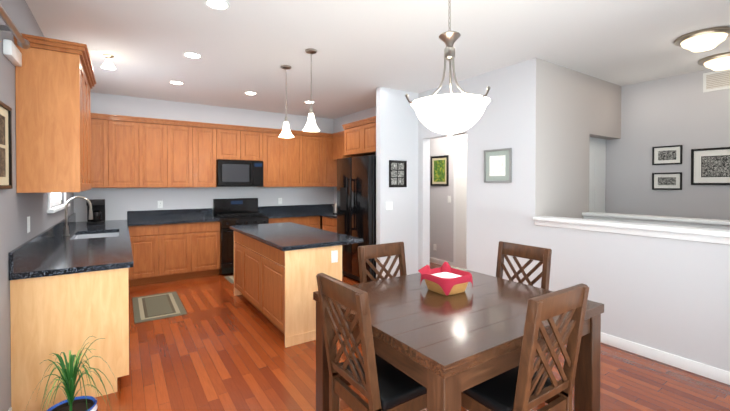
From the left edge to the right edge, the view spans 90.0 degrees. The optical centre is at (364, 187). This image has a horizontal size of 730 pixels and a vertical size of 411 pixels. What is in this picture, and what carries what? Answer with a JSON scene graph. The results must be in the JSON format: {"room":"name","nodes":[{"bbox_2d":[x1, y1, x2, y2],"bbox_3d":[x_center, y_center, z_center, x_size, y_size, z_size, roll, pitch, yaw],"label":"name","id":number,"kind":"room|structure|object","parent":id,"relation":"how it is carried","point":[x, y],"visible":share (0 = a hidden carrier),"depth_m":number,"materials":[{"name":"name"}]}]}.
{"room":"dining room","nodes":[
{"label":"dining room","id":0,"kind":"room"},
{"bbox_2d":[0,0,73,410],"bbox_3d":[-2.160,0.041,2.089,0.120,2.800,7.740,0,1,-34],"label":"wall","id":1,"kind":"structure","parent":0,"point":[17,210],"depth_m":2.32,"materials":[{"name":"grey paint"}]},
{"bbox_2d":[0,101,12,188],"bbox_3d":[-2.049,-0.234,2.052,0.023,0.490,0.400,0,1,-34],"label":"framed picture","id":2,"kind":"object","parent":1,"relation":"attached to","point":[6,146],"visible":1,"depth_m":2.14,"materials":[{"name":"black"}]},
{"bbox_2d":[0,4,29,66],"bbox_3d":[-1.402,-0.850,1.146,0.104,0.150,3.005,0,1,-34],"label":"curtain rod","id":3,"kind":"object","parent":1,"relation":"attached to","point":[12,53],"visible":0.98,"depth_m":2.16,"materials":[{"name":"silver metal"}]},
{"bbox_2d":[27,216,29,232],"bbox_3d":[-2.486,0.276,2.700,0.009,0.118,0.075,0,1,-34],"label":"light switch","id":4,"kind":"object","parent":1,"relation":"attached to","point":[28,224],"visible":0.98,"depth_m":2.68,"materials":[{"name":"white plastic"}]},
{"bbox_2d":[47,192,69,212],"bbox_3d":[-3.322,-0.355,3.894,0.150,1.185,1.280,0,1,-34],"label":"window","id":5,"kind":"structure","parent":1,"relation":"in","point":[54,200],"depth_m":3.90,"materials":[{"name":"white glass"}]},
{"bbox_2d":[74,92,333,228],"bbox_3d":[-1.598,-0.008,7.039,6.540,2.800,0.120,0,1,-34],"label":"wall","id":6,"kind":"structure","parent":0,"point":[120,202],"depth_m":6.08,"materials":[{"name":"grey paint"}]},
{"bbox_2d":[157,201,162,207],"bbox_3d":[-3.279,0.275,5.845,0.075,0.118,0.008,0,1,-34],"label":"electrical outlet","id":7,"kind":"object","parent":6,"relation":"attached to","point":[160,204],"visible":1,"depth_m":5.84,"materials":[{"name":"white plastic"}]},
{"bbox_2d":[25,0,729,118],"bbox_3d":[0.513,-1.407,3.853,6.540,0.060,7.740,0,1,-34],"label":"ceiling","id":8,"kind":"structure","parent":0,"point":[365,49],"depth_m":3.46,"materials":[{"name":"white paint"}]},
{"bbox_2d":[101,54,115,69],"bbox_3d":[-2.677,-1.311,3.809,0.128,0.130,0.128,0,1,-34],"label":"light","id":9,"kind":"object","parent":8,"relation":"attached to","point":[107,63],"visible":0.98,"depth_m":3.79,"materials":[{"name":"white glass"}]},
{"bbox_2d":[169,81,183,84],"bbox_3d":[-2.499,-1.384,4.840,0.186,0.006,0.186,0,1,-34],"label":"recessed light","id":10,"kind":"object","parent":8,"relation":"in","point":[176,82],"visible":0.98,"depth_m":4.82,"materials":[{"name":"white glass"}]},
{"bbox_2d":[183,52,201,58],"bbox_3d":[-1.798,-1.373,3.805,0.186,0.006,0.186,0,1,-34],"label":"recessed light","id":11,"kind":"object","parent":8,"relation":"in","point":[192,55],"visible":1,"depth_m":3.81,"materials":[{"name":"white glass"}]},
{"bbox_2d":[204,0,230,10],"bbox_3d":[-1.100,-1.363,2.720,0.186,0.006,0.186,0,1,-34],"label":"recessed light","id":12,"kind":"object","parent":8,"relation":"in","point":[221,5],"visible":1,"depth_m":2.72,"materials":[{"name":"white glass"}]},
{"bbox_2d":[244,92,256,94],"bbox_3d":[-1.694,-1.389,5.400,0.186,0.006,0.186,0,1,-34],"label":"recessed light","id":13,"kind":"object","parent":8,"relation":"in","point":[250,93],"visible":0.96,"depth_m":5.41,"materials":[{"name":"white glass"}]},
{"bbox_2d":[278,65,293,137],"bbox_3d":[-0.902,-0.977,4.177,0.176,0.804,0.176,0,1,-34],"label":"pendant light","id":14,"kind":"object","parent":8,"relation":"hanging from","point":[285,132],"visible":1,"depth_m":4.16,"materials":[{"name":"white glass"}]},
{"bbox_2d":[303,48,319,131],"bbox_3d":[-0.541,-0.972,3.672,0.176,0.804,0.176,0,1,-34],"label":"pendant light","id":15,"kind":"object","parent":8,"relation":"hanging from","point":[311,126],"visible":1,"depth_m":3.65,"materials":[{"name":"white glass"}]},
{"bbox_2d":[405,0,490,140],"bbox_3d":[0.524,-0.822,2.221,0.494,1.076,0.517,0,1,-34],"label":"dining chandelier","id":16,"kind":"object","parent":8,"relation":"hanging from","point":[449,115],"visible":1,"depth_m":2.12,"materials":[{"name":"white glass"}]},
{"bbox_2d":[674,26,729,51],"bbox_3d":[3.064,-1.308,3.306,0.404,0.126,0.404,0,1,-34],"label":"flush-mount ceiling light","id":17,"kind":"object","parent":8,"relation":"attached to","point":[706,39],"visible":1,"depth_m":3.22,"materials":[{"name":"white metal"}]},
{"bbox_2d":[698,52,729,70],"bbox_3d":[3.805,-1.313,3.871,0.404,0.126,0.404,0,1,-34],"label":"flush-mount ceiling light","id":18,"kind":"object","parent":8,"relation":"attached to","point":[719,62],"visible":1,"depth_m":3.82,"materials":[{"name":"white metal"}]},
{"bbox_2d":[46,262,729,410],"bbox_3d":[0.513,1.453,3.881,6.540,0.060,7.740,0,1,-34],"label":"floor","id":19,"kind":"structure","parent":0,"point":[219,346],"depth_m":2.85,"materials":[{"name":"brown wood"}]},
{"bbox_2d":[26,336,119,410],"bbox_3d":[-1.653,1.157,2.083,0.434,0.568,0.429,0,1,-34],"label":"potted plant","id":20,"kind":"object","parent":19,"relation":"on","point":[72,402],"visible":1,"depth_m":2.08,"materials":[{"name":"green plant"}]},
{"bbox_2d":[132,291,186,323],"bbox_3d":[-2.477,1.412,4.366,0.500,0.010,1.020,0,1,-34],"label":"area rug","id":21,"kind":"object","parent":19,"relation":"on","point":[156,306],"visible":0.98,"depth_m":4.28,"materials":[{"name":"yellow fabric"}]},
{"bbox_2d":[9,33,375,410],"bbox_3d":[-1.412,0.193,4.911,4.246,2.440,3.628,0,1,-34],"label":"kitchen cabinets","id":22,"kind":"object","parent":19,"relation":"on","point":[71,279],"visible":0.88,"depth_m":5.03,"materials":[{"name":"brown wood"}]},
{"bbox_2d":[9,213,132,279],"bbox_3d":[-2.912,0.468,3.916,0.643,0.170,3.628,0,1,-34],"label":"countertop","id":23,"kind":"structure","parent":22,"relation":"on","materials":[{"name":"black stone"}]},
{"bbox_2d":[62,196,92,235],"bbox_3d":[-3.073,0.304,3.904,0.262,0.416,0.114,0,1,-34],"label":"faucet","id":24,"kind":"object","parent":22,"relation":"on","point":[66,228],"depth_m":3.88,"materials":[{"name":"silver metal"}]},
{"bbox_2d":[74,232,118,238],"bbox_3d":[-2.949,0.632,4.020,0.420,0.159,0.760,0,1,-34],"label":"sink basin","id":25,"kind":"object","parent":22,"relation":"in","point":[80,235],"depth_m":4.30,"materials":[{"name":"silver metal"}]},
{"bbox_2d":[127,204,333,225],"bbox_3d":[-1.973,0.444,6.336,3.603,0.170,0.638,0,1,-34],"label":"countertop","id":26,"kind":"structure","parent":22,"relation":"on","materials":[{"name":"black stone"}]},
{"bbox_2d":[216,160,262,186],"bbox_3d":[-2.182,-0.234,6.307,0.754,0.445,0.441,0,1,-34],"label":"microwave","id":27,"kind":"object","parent":22,"relation":"in","point":[229,173],"depth_m":6.14,"materials":[{"name":"black"}]},
{"bbox_2d":[213,198,268,274],"bbox_3d":[-2.106,0.790,6.204,0.760,1.180,0.713,0,1,-34],"label":"range","id":28,"kind":"object","parent":22,"relation":"in","point":[229,212],"depth_m":5.94,"materials":[{"name":"black metal"}]},
{"bbox_2d":[332,203,336,213],"bbox_3d":[-0.508,0.383,6.659,0.193,0.205,0.211,0,1,-34],"label":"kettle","id":29,"kind":"object","parent":22,"relation":"on","point":[335,205],"depth_m":6.63,"materials":[{"name":"silver metal"}]},
{"bbox_2d":[337,155,375,281],"bbox_3d":[0.089,0.460,5.668,0.816,1.830,0.910,0,1,-34],"label":"fridge","id":30,"kind":"object","parent":22,"relation":"in","point":[356,176],"depth_m":5.36,"materials":[{"name":"black metal"}]},
{"bbox_2d":[224,275,233,283],"bbox_3d":[-1.774,1.399,5.710,0.720,0.010,0.480,0,1,-34],"label":"area rug","id":31,"kind":"object","parent":19,"relation":"on","point":[230,279],"visible":0.25,"depth_m":5.59,"materials":[{"name":"yellow fabric"}]},
{"bbox_2d":[234,234,357,347],"bbox_3d":[-0.897,0.985,4.212,0.756,0.870,1.820,0,1,-34],"label":"kitchen island","id":32,"kind":"object","parent":19,"relation":"on","point":[278,267],"depth_m":3.44,"materials":[{"name":"brown wood"}]},
{"bbox_2d":[230,222,361,249],"bbox_3d":[-0.892,0.530,4.205,0.840,0.040,1.890,0,1,-34],"label":"island countertop","id":33,"kind":"structure","parent":32,"relation":"on","point":[288,235],"depth_m":3.81,"materials":[{"name":"black stone"}]},
{"bbox_2d":[316,273,426,410],"bbox_3d":[0.079,0.945,1.870,0.524,0.996,0.420,0,1,-34],"label":"chair","id":34,"kind":"object","parent":19,"relation":"on","point":[376,381],"visible":0.83,"depth_m":1.74,"materials":[{"name":"brown wood"}]},
{"bbox_2d":[358,242,406,282],"bbox_3d":[0.261,0.937,2.630,0.420,0.996,0.524,0,1,-34],"label":"chair","id":35,"kind":"object","parent":19,"relation":"on","point":[376,251],"visible":0.21,"depth_m":2.79,"materials":[{"name":"brown wood"}]},
{"bbox_2d":[313,267,603,410],"bbox_3d":[0.525,1.057,2.234,1.300,0.765,1.149,0,1,-34],"label":"dining table","id":36,"kind":"object","parent":19,"relation":"on","point":[445,350],"visible":0.67,"depth_m":1.90,"materials":[{"name":"brown wood"}]},
{"bbox_2d":[418,262,472,294],"bbox_3d":[0.530,0.591,2.385,0.285,0.160,0.282,0,1,-34],"label":"basket","id":37,"kind":"object","parent":36,"relation":"on","point":[445,278],"visible":1,"depth_m":2.32,"materials":[{"name":"fabric"}]},
{"bbox_2d":[496,241,551,373],"bbox_3d":[1.013,0.937,2.659,0.524,0.996,0.420,0,1,-34],"label":"chair","id":38,"kind":"object","parent":19,"relation":"on","point":[542,255],"visible":0.25,"depth_m":2.75,"materials":[{"name":"brown wood"}]},
{"bbox_2d":[461,283,588,410],"bbox_3d":[0.715,0.946,1.786,0.420,0.996,0.524,0,1,-34],"label":"chair","id":39,"kind":"object","parent":19,"relation":"on","point":[524,385],"visible":0.69,"depth_m":1.63,"materials":[{"name":"brown wood"}]},
{"bbox_2d":[374,87,417,279],"bbox_3d":[0.472,0.009,5.281,0.690,2.800,0.100,0,1,-34],"label":"wall","id":40,"kind":"structure","parent":0,"point":[396,119],"depth_m":5.21,"materials":[{"name":"grey paint"}]},
{"bbox_2d":[386,202,392,209],"bbox_3d":[0.341,0.262,5.130,0.121,0.118,0.009,0,1,-34],"label":"switch","id":41,"kind":"object","parent":40,"relation":"attached to","point":[389,205],"visible":1,"depth_m":5.13,"materials":[{"name":"white plastic"}]},
{"bbox_2d":[389,160,406,186],"bbox_3d":[0.470,-0.190,5.202,0.310,0.380,0.023,0,1,-34],"label":"collage","id":42,"kind":"object","parent":40,"relation":"attached to","point":[397,173],"visible":0.96,"depth_m":5.20,"materials":[{"name":"black"}]},
{"bbox_2d":[430,134,466,261],"bbox_3d":[1.499,-0.003,6.446,0.100,2.800,4.300,0,1,-34],"label":"wall","id":43,"kind":"structure","parent":0,"point":[441,222],"depth_m":6.51,"materials":[{"name":"grey paint"}]},
{"bbox_2d":[431,155,448,185],"bbox_3d":[1.338,-0.294,6.570,0.023,0.540,0.430,0,1,-34],"label":"framed picture","id":44,"kind":"object","parent":43,"relation":"attached to","point":[439,170],"visible":0.98,"depth_m":6.55,"materials":[{"name":"black"}]},
{"bbox_2d":[430,257,452,266],"bbox_3d":[1.451,1.350,6.429,0.012,0.094,4.293,0,1,-34],"label":"baseboard","id":45,"kind":"structure","parent":43,"relation":"attached to","point":[433,260],"depth_m":6.58,"materials":[{"name":"white wood"}]},
{"bbox_2d":[453,143,466,268],"bbox_3d":[1.750,0.333,5.871,0.118,2.140,0.940,0,1,-34],"label":"door frame","id":46,"kind":"structure","parent":43,"relation":"attached to","point":[460,215],"depth_m":6.13,"materials":[{"name":"white wood"}]},
{"bbox_2d":[334,58,729,371],"bbox_3d":[1.486,0.017,4.515,0.140,2.800,7.500,0,1,-34],"label":"wall","id":47,"kind":"structure","parent":0,"point":[668,295],"depth_m":3.57,"materials":[{"name":"grey paint"}]},
{"bbox_2d":[484,148,511,182],"bbox_3d":[1.547,-0.251,4.271,0.023,0.390,0.370,0,1,-34],"label":"framed picture","id":48,"kind":"object","parent":47,"relation":"attached to","point":[497,165],"visible":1,"depth_m":4.26,"materials":[{"name":"silver metal"}]},
{"bbox_2d":[533,216,729,244],"bbox_3d":[2.720,0.370,2.666,0.240,0.090,3.048,0,1,-34],"label":"trim","id":49,"kind":"structure","parent":47,"relation":"on","point":[712,235],"depth_m":3.09,"materials":[{"name":"white wood"}]},
{"bbox_2d":[601,332,729,384],"bbox_3d":[2.387,1.383,3.031,0.017,0.094,3.947,0,1,-34],"label":"baseboard","id":50,"kind":"structure","parent":47,"relation":"attached to","point":[708,371],"depth_m":2.94,"materials":[{"name":"white wood"}]},
{"bbox_2d":[535,58,620,218],"bbox_3d":[2.630,0.017,4.524,2.048,2.800,0.153,0,1,-34],"label":"wall","id":51,"kind":"structure","parent":0,"point":[575,111],"depth_m":4.25,"materials":[{"name":"grey paint"}]},
{"bbox_2d":[605,69,729,219],"bbox_3d":[3.185,0.005,5.646,0.120,2.800,7.500,0,1,-34],"label":"wall","id":52,"kind":"structure","parent":0,"point":[686,112],"depth_m":4.60,"materials":[{"name":"grey paint"}]},
{"bbox_2d":[652,172,681,189],"bbox_3d":[3.797,-0.077,4.593,0.023,0.215,0.300,0,1,-34],"label":"picture","id":53,"kind":"object","parent":52,"relation":"attached to","point":[667,181],"visible":1,"depth_m":4.59,"materials":[{"name":"black"}]},
{"bbox_2d":[652,145,682,164],"bbox_3d":[3.797,-0.402,4.589,0.023,0.235,0.300,0,1,-34],"label":"picture","id":54,"kind":"object","parent":52,"relation":"attached to","point":[666,155],"visible":0.96,"depth_m":4.58,"materials":[{"name":"black"}]},
{"bbox_2d":[691,147,729,184],"bbox_3d":[4.143,-0.239,4.071,0.023,0.430,0.780,0,1,-34],"label":"picture","id":55,"kind":"object","parent":52,"relation":"attached to","point":[710,166],"visible":0.98,"depth_m":4.25,"materials":[{"name":"black"}]},
{"bbox_2d":[703,69,729,92],"bbox_3d":[4.111,-1.227,4.118,0.015,0.225,0.450,0,1,-34],"label":"air vent","id":56,"kind":"object","parent":52,"relation":"in","point":[716,80],"visible":0.98,"depth_m":4.20,"materials":[{"name":"white plastic"}]},
{"bbox_3d":[3.569,0.919,3.237,0.120,1.020,3.050,0,1,-34],"label":"wall","id":57,"kind":"structure","parent":0,"visible":0},
{"bbox_2d":[582,212,729,229],"bbox_3d":[3.569,0.364,3.231,0.220,0.090,3.048,0,1,-34],"label":"trim","id":58,"kind":"structure","parent":57,"relation":"on","point":[694,222],"depth_m":3.80,"materials":[{"name":"white wood"}]},
{"bbox_3d":[3.029,0.012,5.005,0.850,2.800,0.093,0,1,-34],"label":"wall","id":59,"kind":"structure","parent":0,"visible":0},
{"bbox_2d":[589,137,605,212],"bbox_3d":[3.077,0.363,4.909,0.860,2.100,0.118,0,1,-34],"label":"door frame","id":60,"kind":"structure","parent":59,"relation":"attached to","point":[597,166],"depth_m":5.00,"materials":[{"name":"white"}]}
]}

